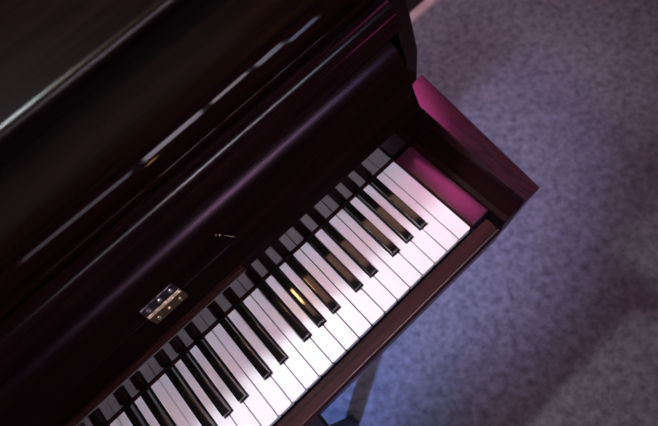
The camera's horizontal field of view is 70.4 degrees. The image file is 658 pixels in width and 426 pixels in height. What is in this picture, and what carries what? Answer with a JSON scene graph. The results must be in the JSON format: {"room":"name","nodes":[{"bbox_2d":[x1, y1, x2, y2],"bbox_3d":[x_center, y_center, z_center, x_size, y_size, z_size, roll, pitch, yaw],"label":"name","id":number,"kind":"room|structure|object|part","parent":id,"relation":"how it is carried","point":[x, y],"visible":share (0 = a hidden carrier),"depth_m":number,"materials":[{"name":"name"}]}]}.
{"room":"music room","nodes":[
{"label":"music room","id":0,"kind":"room"},
{"bbox_2d":[407,0,423,12],"bbox_3d":[-0.456,-0.729,0.385,10.000,2.630,0.125,-43,69,-7],"label":"wall","id":1,"kind":"structure","parent":0,"point":[412,4],"depth_m":1.64,"materials":[{"name":"black paint"}]},
{"bbox_2d":[410,0,438,23],"bbox_3d":[-0.203,-0.234,1.568,10.000,0.020,0.031,-43,69,-7],"label":"baseboard","id":2,"kind":"structure","parent":1,"relation":"attached to","point":[425,5],"depth_m":1.65,"materials":[{"name":"pink"}]},
{"bbox_2d":[321,0,657,425],"bbox_3d":[1.384,1.333,0.767,10.000,0.050,4.780,-43,69,-7],"label":"floor","id":3,"kind":"structure","parent":0,"point":[555,323],"depth_m":1.32,"materials":[{"name":"blue carpet"}]},
{"bbox_2d":[0,0,538,425],"bbox_3d":[-0.408,0.309,0.810,1.410,1.110,0.609,-43,69,-7],"label":"upright piano","id":4,"kind":"object","parent":3,"relation":"on","point":[213,212],"visible":1,"depth_m":0.51,"materials":[{"name":"brown wood"}]},
{"bbox_3d":[-0.573,0.045,0.347,1.410,0.022,0.368,-43,69,-7],"label":"lid","id":5,"kind":"part","parent":4,"relation":"part of","materials":[{"name":"brown wood"}]},
{"bbox_3d":[-0.466,0.167,0.382,1.347,0.158,0.014,-43,69,-7],"label":"panel","id":6,"kind":"part","parent":4,"relation":"part of","materials":[{"name":"brown wood"}]},
{"bbox_3d":[-0.444,0.201,0.438,1.347,0.056,0.024,-43,69,-7],"label":"rail moulding","id":7,"kind":"part","parent":4,"relation":"part of","materials":[{"name":"brown wood"}]},
{"bbox_3d":[0.203,-0.065,0.709,0.038,0.244,0.214,-43,69,-7],"label":"arm","id":8,"kind":"part","parent":4,"relation":"part of","materials":[{"name":"brown wood"}]},
{"bbox_2d":[310,415,359,425],"bbox_3d":[-0.205,0.573,1.022,0.518,0.484,0.250,-43,69,-7],"label":"piano bench","id":9,"kind":"object","parent":3,"relation":"on","point":[350,420],"visible":0.16,"depth_m":0.99,"materials":[{"name":"brown wood"}]},
{"bbox_3d":[-0.241,0.494,0.808,0.518,0.022,0.250,-43,69,-7],"label":"seat","id":10,"kind":"part","parent":9,"relation":"part of","materials":[{"name":"brown wood"}]},
{"bbox_3d":[0.025,0.483,1.029,0.040,0.462,0.040,-43,69,-7],"label":"leg","id":11,"kind":"part","parent":9,"relation":"part of","materials":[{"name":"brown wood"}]}
]}

